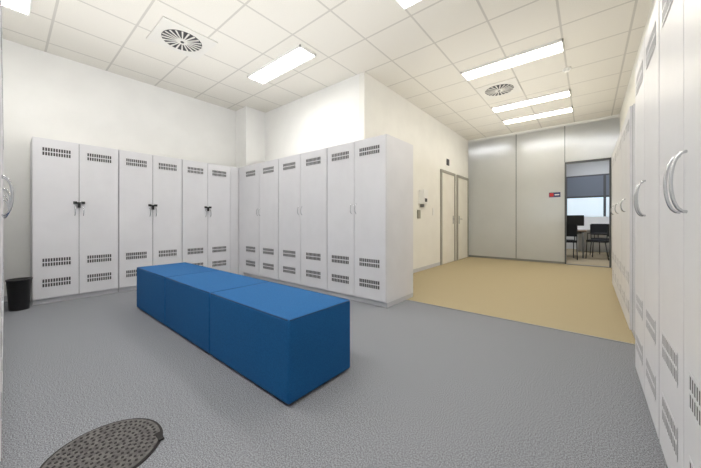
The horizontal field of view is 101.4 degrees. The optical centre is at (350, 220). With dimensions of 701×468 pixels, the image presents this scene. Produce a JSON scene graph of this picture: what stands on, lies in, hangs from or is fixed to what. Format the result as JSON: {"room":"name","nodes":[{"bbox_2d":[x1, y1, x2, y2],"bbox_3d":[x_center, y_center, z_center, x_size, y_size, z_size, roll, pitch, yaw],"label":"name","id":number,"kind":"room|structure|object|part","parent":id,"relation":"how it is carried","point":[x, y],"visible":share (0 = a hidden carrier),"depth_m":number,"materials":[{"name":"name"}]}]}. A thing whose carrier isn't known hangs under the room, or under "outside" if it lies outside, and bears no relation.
{"room":"locker room","nodes":[
{"label":"locker room","id":0,"kind":"room"},
{"bbox_2d":[2,38,235,295],"bbox_3d":[-3.409,-0.625,4.676,0.100,3.250,4.280,0,0,40],"label":"wall","id":1,"kind":"structure","parent":0,"point":[46,95],"depth_m":4.10,"materials":[{"name":"paint"}]},
{"bbox_2d":[236,106,264,167],"bbox_3d":[-2.058,-0.625,5.920,0.390,3.250,0.440,0,0,40],"label":"wall column","id":2,"kind":"structure","parent":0,"point":[250,122],"depth_m":5.76,"materials":[{"name":"white paint"}]},
{"bbox_2d":[265,74,358,161],"bbox_3d":[-0.935,-0.625,5.339,2.860,3.250,0.100,0,0,40],"label":"wall","id":3,"kind":"structure","parent":0,"point":[326,117],"depth_m":5.00,"materials":[{"name":"white paint"}]},
{"bbox_2d":[2,0,651,140],"bbox_3d":[0.590,-2.300,4.475,6.510,0.100,9.080,0,0,40],"label":"ceiling","id":4,"kind":"structure","parent":0,"point":[420,52],"depth_m":3.66,"materials":[{"name":"tile"}]},
{"bbox_2d":[2,0,31,15],"bbox_3d":[-3.082,-2.232,2.597,1.235,0.035,0.285,0,0,40],"label":"ceiling light","id":5,"kind":"object","parent":4,"relation":"in","point":[22,6],"depth_m":2.96,"materials":[{"name":"white plastic"}]},
{"bbox_2d":[146,16,217,59],"bbox_3d":[-2.092,-2.235,3.570,0.600,0.030,0.600,0,0,40],"label":"air diffuser","id":6,"kind":"object","parent":4,"relation":"in","point":[168,33],"depth_m":3.52,"materials":[{"name":"white metal"}]},
{"bbox_2d":[247,44,315,83],"bbox_3d":[-1.027,-2.232,4.148,1.235,0.035,0.285,0,0,40],"label":"ceiling light","id":7,"kind":"object","parent":4,"relation":"in","point":[298,55],"depth_m":4.08,"materials":[{"name":"white plastic"}]},
{"bbox_2d":[396,0,421,9],"bbox_3d":[0.946,-2.232,2.509,1.235,0.035,0.285,0,0,40],"label":"ceiling light","id":8,"kind":"object","parent":4,"relation":"in","point":[405,4],"depth_m":2.93,"materials":[{"name":"white plastic"}]},
{"bbox_2d":[475,77,521,99],"bbox_3d":[2.541,-2.235,4.909,0.600,0.030,0.600,0,0,40],"label":"air diffuser","id":9,"kind":"object","parent":4,"relation":"in","point":[509,86],"depth_m":4.86,"materials":[{"name":"white metal"}]},
{"bbox_2d":[461,38,563,80],"bbox_3d":[2.228,-2.232,4.038,1.235,0.035,0.285,0,0,40],"label":"ceiling light","id":10,"kind":"object","parent":4,"relation":"in","point":[555,47],"depth_m":3.97,"materials":[{"name":"white plastic"}]},
{"bbox_2d":[491,89,570,112],"bbox_3d":[3.346,-2.232,5.384,1.235,0.035,0.285,0,0,40],"label":"ceiling light","id":11,"kind":"object","parent":4,"relation":"in","point":[564,93],"depth_m":5.32,"materials":[{"name":"white plastic"}]},
{"bbox_2d":[502,106,572,124],"bbox_3d":[3.946,-2.232,6.108,1.235,0.035,0.285,0,0,40],"label":"ceiling light","id":12,"kind":"object","parent":4,"relation":"in","point":[566,109],"depth_m":6.07,"materials":[{"name":"white plastic"}]},
{"bbox_2d":[563,67,570,72],"bbox_3d":[3.193,-2.228,4.237,0.100,0.045,0.100,0,0,40],"label":"smoke detector","id":13,"kind":"object","parent":4,"relation":"attached to","point":[567,69],"visible":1,"depth_m":4.21,"materials":[{"name":"white plastic"}]},
{"bbox_2d":[0,249,667,467],"bbox_3d":[2.899,1.050,5.574,8.660,0.100,13.720,0,0,40],"label":"floor","id":14,"kind":"structure","parent":0,"point":[423,385],"depth_m":1.73,"materials":[{"name":"grey carpet"}]},
{"bbox_2d":[3,136,7,295],"bbox_3d":[-3.728,0.000,2.743,0.816,2.000,0.599,0,0,40],"label":"locker","id":15,"kind":"object","parent":14,"relation":"on","point":[3,136],"visible":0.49,"depth_m":2.92,"materials":[{"name":"grey metal"}]},
{"bbox_2d":[3,117,8,314],"bbox_3d":[-3.097,0.000,2.219,0.816,2.000,0.599,0,0,40],"label":"locker","id":16,"kind":"object","parent":14,"relation":"on","point":[6,197],"visible":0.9,"depth_m":2.48,"materials":[{"name":"grey metal"}]},
{"bbox_2d":[2,80,10,345],"bbox_3d":[-2.466,0.000,1.695,0.816,2.000,0.599,0,0,40],"label":"locker","id":17,"kind":"object","parent":14,"relation":"on","point":[5,189],"visible":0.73,"depth_m":1.95,"materials":[{"name":"grey metal"}]},
{"bbox_2d":[0,0,13,460],"bbox_3d":[-1.835,0.000,1.171,0.816,2.000,0.599,0,0,40],"label":"locker","id":18,"kind":"object","parent":14,"relation":"on","point":[6,178],"visible":1,"depth_m":1.24,"materials":[{"name":"grey metal"}]},
{"bbox_2d":[5,277,32,310],"bbox_3d":[-3.749,0.828,3.249,0.208,0.345,0.208,0,0,40],"label":"waste bin","id":19,"kind":"object","parent":14,"relation":"on","point":[18,289],"visible":1,"depth_m":3.19,"materials":[{"name":"black plastic"}]},
{"bbox_2d":[30,136,117,304],"bbox_3d":[-3.667,0.000,3.837,0.535,2.000,0.806,0,0,40],"label":"locker","id":20,"kind":"object","parent":14,"relation":"on","point":[74,186],"visible":1,"depth_m":3.64,"materials":[{"name":"grey metal"}]},
{"bbox_2d":[39,418,163,467],"bbox_3d":[-1.063,0.994,1.240,0.424,0.012,0.424,0,0,40],"label":"manhole cover","id":21,"kind":"object","parent":14,"relation":"on","point":[128,443],"visible":1,"depth_m":1.26,"materials":[{"name":"grey metal"}]},
{"bbox_2d":[118,150,181,291],"bbox_3d":[-3.150,0.000,4.460,0.535,2.000,0.806,0,0,40],"label":"locker","id":22,"kind":"object","parent":14,"relation":"on","point":[149,186],"visible":0.71,"depth_m":4.25,"materials":[{"name":"grey metal"}]},
{"bbox_2d":[182,159,229,271],"bbox_3d":[-2.632,0.000,5.084,0.535,2.000,0.806,0,0,40],"label":"locker","id":23,"kind":"object","parent":14,"relation":"on","point":[205,186],"visible":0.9,"depth_m":4.92,"materials":[{"name":"grey metal"}]},
{"bbox_2d":[230,167,243,274],"bbox_3d":[-2.091,0.000,5.297,0.215,2.000,0.200,0,0,40],"label":"cabinet filler","id":24,"kind":"object","parent":14,"relation":"on","point":[236,174],"visible":0.74,"depth_m":5.33,"materials":[{"name":"metal"}]},
{"bbox_2d":[137,262,349,404],"bbox_3d":[-1.229,0.765,2.614,2.768,0.470,0.522,0,0,40],"label":"upholstered bench","id":25,"kind":"object","parent":14,"relation":"on","point":[289,341],"visible":1,"depth_m":1.88,"materials":[{"name":"blue fabric"}]},
{"bbox_2d":[137,262,215,323],"bbox_3d":[-1.939,0.759,3.204,0.921,0.458,0.522,0,0,40],"label":"cushion","id":26,"kind":"object","parent":25,"relation":"on","point":[151,280],"depth_m":3.01,"materials":[{"name":"blue fabric"}]},
{"bbox_2d":[165,270,267,353],"bbox_3d":[-1.229,0.759,2.614,0.921,0.458,0.522,0,0,40],"label":"cushion","id":27,"kind":"object","parent":25,"relation":"on","point":[187,296],"depth_m":2.41,"materials":[{"name":"blue fabric"}]},
{"bbox_2d":[210,282,349,404],"bbox_3d":[-0.518,0.759,2.024,0.921,0.458,0.522,0,0,40],"label":"cushion","id":28,"kind":"object","parent":25,"relation":"on","point":[289,341],"depth_m":1.76,"materials":[{"name":"blue fabric"}]},
{"bbox_2d":[243,159,279,282],"bbox_3d":[-1.363,0.000,5.152,1.076,2.000,0.694,0,0,40],"label":"locker","id":29,"kind":"object","parent":14,"relation":"on","point":[260,180],"visible":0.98,"depth_m":4.87,"materials":[{"name":"grey metal"}]},
{"bbox_2d":[279,147,328,294],"bbox_3d":[-0.532,0.000,4.462,1.076,2.000,0.694,0,0,40],"label":"locker","id":30,"kind":"object","parent":14,"relation":"on","point":[303,176],"visible":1,"depth_m":4.18,"materials":[{"name":"grey metal"}]},
{"bbox_2d":[327,134,412,307],"bbox_3d":[0.245,0.000,3.817,0.936,2.000,0.694,0,0,40],"label":"locker","id":31,"kind":"object","parent":14,"relation":"on","point":[370,180],"visible":1,"depth_m":3.52,"materials":[{"name":"grey metal"}]},
{"bbox_2d":[408,300,634,344],"bbox_3d":[1.591,0.998,2.903,2.260,0.004,0.020,0,0,40],"label":"trim","id":32,"kind":"structure","parent":14,"relation":"on","point":[408,300],"depth_m":2.76,"materials":[{"name":"grey metal"}]},
{"bbox_2d":[566,224,577,259],"bbox_3d":[5.708,0.541,7.654,0.523,0.922,0.493,0,0,28],"label":"office chair","id":33,"kind":"object","parent":14,"relation":"on","point":[571,229],"visible":0.43,"depth_m":7.40,"materials":[{"name":"plastic"}]},
{"bbox_2d":[577,230,586,257],"bbox_3d":[6.002,0.627,8.404,1.400,0.745,0.800,0,0,40],"label":"table","id":34,"kind":"object","parent":14,"relation":"on","point":[578,231],"visible":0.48,"depth_m":7.73,"materials":[{"name":"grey wood"}]},
{"bbox_2d":[566,215,583,229],"bbox_3d":[6.374,0.045,8.225,0.500,0.420,0.160,0,0,40],"label":"computer monitor","id":35,"kind":"object","parent":34,"relation":"on","point":[578,220],"visible":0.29,"depth_m":8.18,"materials":[{"name":"black plastic"}]},
{"bbox_2d":[577,216,608,251],"bbox_3d":[8.050,0.425,8.913,1.600,1.150,0.700,0,0,40],"label":"office desk","id":36,"kind":"object","parent":14,"relation":"on","point":[588,220],"visible":0.16,"depth_m":9.40,"materials":[{"name":"white wood"}]},
{"bbox_2d":[585,224,608,259],"bbox_3d":[6.629,0.541,7.618,0.523,0.922,0.493,0,0,-33],"label":"office chair","id":37,"kind":"object","parent":14,"relation":"on","point":[607,233],"visible":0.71,"depth_m":7.48,"materials":[{"name":"fabric"}]},
{"bbox_2d":[590,224,608,255],"bbox_3d":[7.346,0.541,8.311,0.493,0.922,0.523,0,0,-22],"label":"office chair","id":38,"kind":"object","parent":14,"relation":"on","point":[594,228],"visible":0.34,"depth_m":8.27,"materials":[{"name":"plastic"}]},
{"bbox_2d":[610,146,615,291],"bbox_3d":[3.754,0.000,3.954,0.254,2.000,0.796,0,0,40],"label":"locker","id":39,"kind":"object","parent":14,"relation":"on","point":[612,210],"visible":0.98,"depth_m":3.92,"materials":[{"name":"grey metal"}]},
{"bbox_2d":[614,129,621,307],"bbox_3d":[3.237,0.000,3.330,0.254,2.000,0.796,0,0,40],"label":"locker","id":40,"kind":"object","parent":14,"relation":"on","point":[617,209],"visible":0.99,"depth_m":3.28,"materials":[{"name":"grey metal"}]},
{"bbox_2d":[620,103,634,337],"bbox_3d":[2.720,0.000,2.707,0.254,2.000,0.796,0,0,40],"label":"locker","id":41,"kind":"object","parent":14,"relation":"on","point":[627,208],"visible":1,"depth_m":2.52,"materials":[{"name":"grey metal"}]},
{"bbox_2d":[633,0,659,438],"bbox_3d":[1.761,0.000,1.384,0.559,2.000,0.816,0,0,40],"label":"locker","id":42,"kind":"object","parent":14,"relation":"on","point":[646,199],"visible":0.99,"depth_m":1.41,"materials":[{"name":"grey metal"}]},
{"bbox_2d":[660,0,700,467],"bbox_3d":[1.234,0.000,0.750,0.559,2.000,0.816,0,0,40],"label":"locker","id":43,"kind":"object","parent":14,"relation":"on","point":[680,20],"visible":1,"depth_m":0.93,"materials":[{"name":"grey metal"}]},
{"bbox_2d":[359,72,467,268],"bbox_3d":[1.736,-0.625,6.240,0.100,3.250,4.900,0,0,40],"label":"wall","id":44,"kind":"structure","parent":0,"point":[382,111],"depth_m":5.73,"materials":[{"name":"paint"}]},
{"bbox_2d":[417,210,420,217],"bbox_3d":[1.352,-0.135,5.675,0.030,0.170,0.100,0,0,40],"label":"intercom box","id":45,"kind":"object","parent":44,"relation":"attached to","point":[418,211],"visible":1,"depth_m":5.65,"materials":[{"name":"grey plastic"}]},
{"bbox_2d":[419,189,427,206],"bbox_3d":[1.460,-0.450,5.741,0.113,0.340,0.200,0,0,40],"label":"soap dispenser","id":46,"kind":"object","parent":44,"relation":"attached to","point":[423,194],"visible":1,"depth_m":5.67,"materials":[{"name":"white plastic"}]},
{"bbox_2d":[413,262,439,272],"bbox_3d":[1.128,0.965,5.419,0.012,0.070,2.820,0,0,40],"label":"baseboard","id":47,"kind":"structure","parent":44,"relation":"attached to","point":[438,263],"depth_m":5.91,"materials":[{"name":"grey"}]},
{"bbox_2d":[440,169,455,264],"bbox_3d":[2.350,-0.090,6.848,0.069,2.180,0.900,0,0,40],"label":"door","id":48,"kind":"structure","parent":44,"relation":"in","point":[447,179],"depth_m":6.81,"materials":[{"name":"grey wood"}]},
{"bbox_2d":[456,175,468,259],"bbox_3d":[3.008,-0.090,7.640,0.069,2.180,0.880,0,0,40],"label":"door","id":49,"kind":"structure","parent":44,"relation":"in","point":[462,183],"depth_m":7.62,"materials":[{"name":"grey wood"}]},
{"bbox_2d":[468,126,564,261],"bbox_3d":[4.146,-0.650,7.365,2.170,3.200,0.030,0,0,40],"label":"wall","id":50,"kind":"structure","parent":0,"point":[540,154],"depth_m":7.23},
{"bbox_3d":[4.146,-0.650,7.365,2.170,3.200,0.030,0,0,40],"label":"glass","id":51,"kind":"part","parent":50,"relation":"part of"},
{"bbox_2d":[468,114,619,263],"bbox_3d":[4.500,-0.625,7.064,3.100,3.250,0.060,0,0,40],"label":"rails","id":52,"kind":"object","parent":50,"relation":"attached to","point":[618,115],"visible":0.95,"depth_m":7.16,"materials":[{"name":"grey metal"}]},
{"bbox_2d":[549,192,559,196],"bbox_3d":[4.820,-0.620,6.776,0.220,0.110,0.015,0,0,40],"label":"wall sign","id":53,"kind":"object","parent":50,"relation":"attached to","point":[555,194],"depth_m":6.77,"materials":[{"name":"plastic"}]},
{"bbox_2d":[565,157,610,267],"bbox_3d":[5.288,-0.180,6.417,0.800,2.360,0.070,0,0,40],"label":"door frame","id":54,"kind":"structure","parent":50,"relation":"attached to","point":[601,159],"depth_m":6.19,"materials":[{"name":"grey metal"}]},
{"bbox_2d":[566,160,608,248],"bbox_3d":[8.144,-0.625,10.200,6.500,3.250,0.100,0,0,40],"label":"wall","id":55,"kind":"structure","parent":0,"point":[596,167],"depth_m":10.08,"materials":[{"name":"white paint"}]},
{"bbox_2d":[566,173,608,215],"bbox_3d":[8.216,-0.815,10.053,3.200,1.570,0.035,0,0,40],"label":"window","id":56,"kind":"structure","parent":55,"relation":"in","point":[586,195],"depth_m":9.98,"materials":[{"name":"grey"}]},
{"bbox_2d":[565,117,619,161],"bbox_3d":[5.338,-1.805,6.375,0.930,0.890,0.030,0,0,40],"label":"transom","id":57,"kind":"object","parent":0,"point":[598,139],"depth_m":6.36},
{"bbox_2d":[611,158,611,267],"bbox_3d":[5.646,-0.180,6.120,0.130,2.360,0.030,0,0,40],"label":"glass","id":58,"kind":"object","parent":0,"point":[611,158],"depth_m":6.15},
{"bbox_2d":[620,0,655,131],"bbox_3d":[4.243,-0.625,4.054,0.350,3.250,5.060,0,0,40],"label":"wall","id":59,"kind":"structure","parent":0,"point":[629,99],"depth_m":4.37,"materials":[{"name":"paint"}]}
]}

